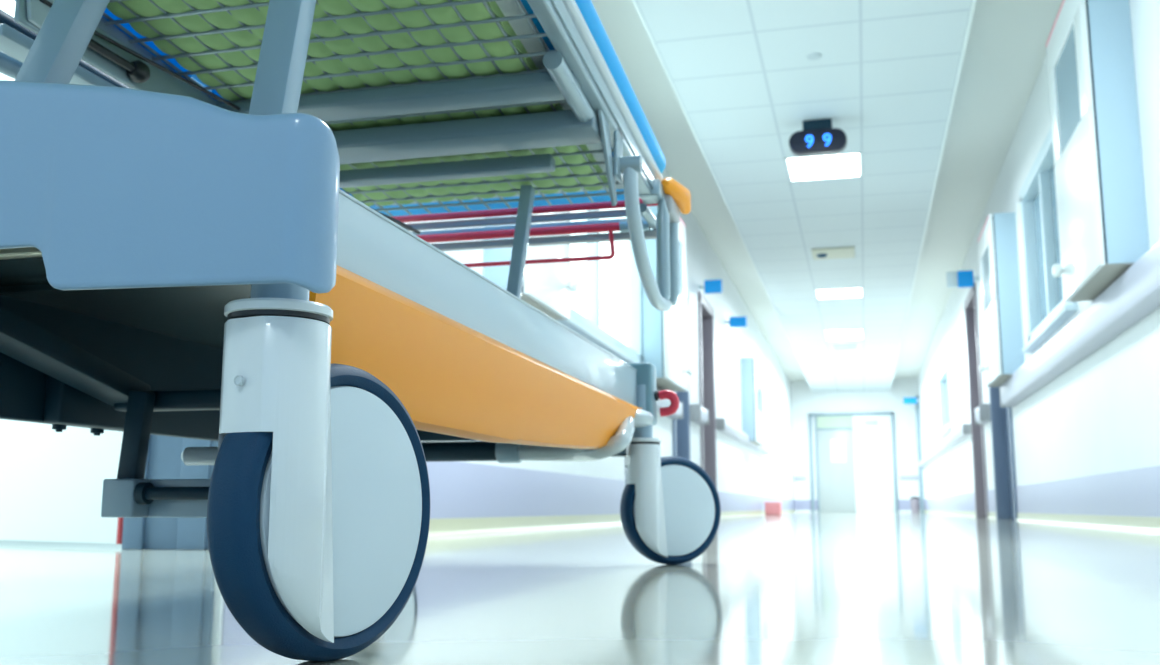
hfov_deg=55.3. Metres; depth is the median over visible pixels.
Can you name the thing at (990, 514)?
baseboard
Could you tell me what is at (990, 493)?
trim
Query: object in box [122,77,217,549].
trim
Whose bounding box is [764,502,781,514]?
storage box
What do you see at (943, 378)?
window
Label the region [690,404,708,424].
wall handrail
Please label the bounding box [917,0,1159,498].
wall
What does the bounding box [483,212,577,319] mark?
upper cabinet
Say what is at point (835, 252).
panel
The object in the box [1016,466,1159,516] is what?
trim
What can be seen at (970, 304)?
door
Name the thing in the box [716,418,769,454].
wall handrail
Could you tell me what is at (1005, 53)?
ceiling
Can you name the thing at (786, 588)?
floor
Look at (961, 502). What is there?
trim
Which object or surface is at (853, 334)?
recessed light
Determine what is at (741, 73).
ceiling
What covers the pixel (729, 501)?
trim
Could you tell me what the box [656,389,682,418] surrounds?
wall handrail
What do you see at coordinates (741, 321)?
sign
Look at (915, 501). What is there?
waste bin
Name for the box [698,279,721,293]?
sign
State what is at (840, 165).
recessed light
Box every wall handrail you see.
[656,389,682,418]
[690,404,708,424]
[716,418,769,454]
[918,424,970,467]
[974,404,990,424]
[999,240,1159,406]
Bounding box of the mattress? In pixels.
[102,0,665,215]
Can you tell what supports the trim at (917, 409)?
attached to the wall at (1101, 415)
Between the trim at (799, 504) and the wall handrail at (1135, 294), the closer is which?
the wall handrail at (1135, 294)
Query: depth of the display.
7.69 m
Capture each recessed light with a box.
[784,152,861,181]
[815,288,862,298]
[824,329,863,340]
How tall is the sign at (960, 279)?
0.180 m
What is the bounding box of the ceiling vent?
[832,344,856,348]
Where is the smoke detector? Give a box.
[807,53,821,59]
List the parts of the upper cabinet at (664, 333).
door, glass, knob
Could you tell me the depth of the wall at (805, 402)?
25.72 m
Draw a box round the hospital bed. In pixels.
[0,0,720,661]
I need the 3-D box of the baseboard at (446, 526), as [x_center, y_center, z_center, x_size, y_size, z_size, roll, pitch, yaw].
[-0.043,1.040,6.114,0.022,0.068,6.880,-2,-9,14]
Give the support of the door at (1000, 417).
in the wall at (1101, 415)
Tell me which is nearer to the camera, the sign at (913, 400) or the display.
the display
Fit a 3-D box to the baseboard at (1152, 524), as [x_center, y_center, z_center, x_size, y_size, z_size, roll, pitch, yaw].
[1.988,0.495,2.669,0.022,0.068,14.240,-2,-9,14]
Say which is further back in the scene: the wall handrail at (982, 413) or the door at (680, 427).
the wall handrail at (982, 413)
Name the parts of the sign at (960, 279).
sign plate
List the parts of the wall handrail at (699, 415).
rail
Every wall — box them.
[405,168,794,499]
[791,379,919,512]
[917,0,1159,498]
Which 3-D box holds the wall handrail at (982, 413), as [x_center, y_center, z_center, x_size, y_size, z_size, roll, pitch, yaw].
[4.178,0.851,11.509,0.104,0.178,0.550,-2,-9,14]
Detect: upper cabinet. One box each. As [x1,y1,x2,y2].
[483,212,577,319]
[641,194,692,391]
[741,357,767,445]
[978,212,1024,386]
[1046,0,1148,301]
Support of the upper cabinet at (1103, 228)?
attached to the wall at (1101, 415)
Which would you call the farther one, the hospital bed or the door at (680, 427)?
the door at (680, 427)
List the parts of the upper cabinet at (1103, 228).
knob, glass, door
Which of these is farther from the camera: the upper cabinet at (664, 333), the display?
the upper cabinet at (664, 333)
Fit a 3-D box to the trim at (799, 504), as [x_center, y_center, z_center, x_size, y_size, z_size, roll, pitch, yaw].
[6.374,3.954,25.414,2.850,0.228,0.006,-2,-9,14]
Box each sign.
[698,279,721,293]
[725,316,746,326]
[903,397,919,403]
[946,270,979,287]
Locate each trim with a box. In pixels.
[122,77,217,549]
[426,461,624,518]
[632,0,976,392]
[717,491,794,511]
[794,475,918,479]
[795,500,919,509]
[915,396,923,512]
[924,492,974,510]
[987,489,995,511]
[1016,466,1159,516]
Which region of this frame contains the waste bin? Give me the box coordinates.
[910,497,919,512]
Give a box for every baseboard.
[428,514,621,536]
[720,510,795,517]
[924,510,975,516]
[988,512,995,518]
[1017,513,1159,531]
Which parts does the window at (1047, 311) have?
pane, sill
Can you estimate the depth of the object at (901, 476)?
25.22 m
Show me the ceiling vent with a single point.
(846, 346)
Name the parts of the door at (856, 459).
notice plate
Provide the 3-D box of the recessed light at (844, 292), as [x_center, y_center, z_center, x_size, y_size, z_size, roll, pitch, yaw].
[3.270,-0.492,13.966,0.583,0.008,0.600,-2,-9,14]
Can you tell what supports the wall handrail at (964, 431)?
attached to the wall at (1101, 415)
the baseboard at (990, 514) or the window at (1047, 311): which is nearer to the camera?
the window at (1047, 311)
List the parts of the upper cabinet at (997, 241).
knob, glass, door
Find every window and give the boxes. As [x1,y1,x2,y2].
[556,197,641,363]
[938,361,951,438]
[1019,128,1077,352]
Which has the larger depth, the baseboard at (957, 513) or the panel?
the baseboard at (957, 513)
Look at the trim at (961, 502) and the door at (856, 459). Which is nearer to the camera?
the trim at (961, 502)
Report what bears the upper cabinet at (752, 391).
attached to the wall at (741, 469)
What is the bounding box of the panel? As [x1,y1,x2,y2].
[811,246,854,259]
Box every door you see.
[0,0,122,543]
[672,291,690,460]
[698,291,716,488]
[809,412,897,512]
[964,282,987,517]
[989,387,1017,519]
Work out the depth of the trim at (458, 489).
5.12 m
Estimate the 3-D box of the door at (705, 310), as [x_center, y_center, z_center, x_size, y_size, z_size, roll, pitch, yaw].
[1.282,0.800,11.766,0.180,2.310,1.100,-2,-9,14]
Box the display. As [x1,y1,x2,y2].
[789,118,846,155]
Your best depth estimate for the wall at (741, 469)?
13.53 m
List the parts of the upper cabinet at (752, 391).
door, glass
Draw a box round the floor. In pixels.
[0,513,1159,664]
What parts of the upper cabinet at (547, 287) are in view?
door, knob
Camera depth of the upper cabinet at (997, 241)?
8.93 m
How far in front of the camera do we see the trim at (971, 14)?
8.12 m
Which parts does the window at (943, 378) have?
sill, pane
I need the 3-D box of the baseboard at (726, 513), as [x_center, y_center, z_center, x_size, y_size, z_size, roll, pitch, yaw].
[3.251,3.069,18.922,0.022,0.068,14.240,-2,-9,14]
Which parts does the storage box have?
lid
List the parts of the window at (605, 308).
sill, pane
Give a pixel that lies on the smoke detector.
(813, 56)
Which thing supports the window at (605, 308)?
in the wall at (741, 469)
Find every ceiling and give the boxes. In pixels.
[591,0,1062,381]
[635,0,971,392]

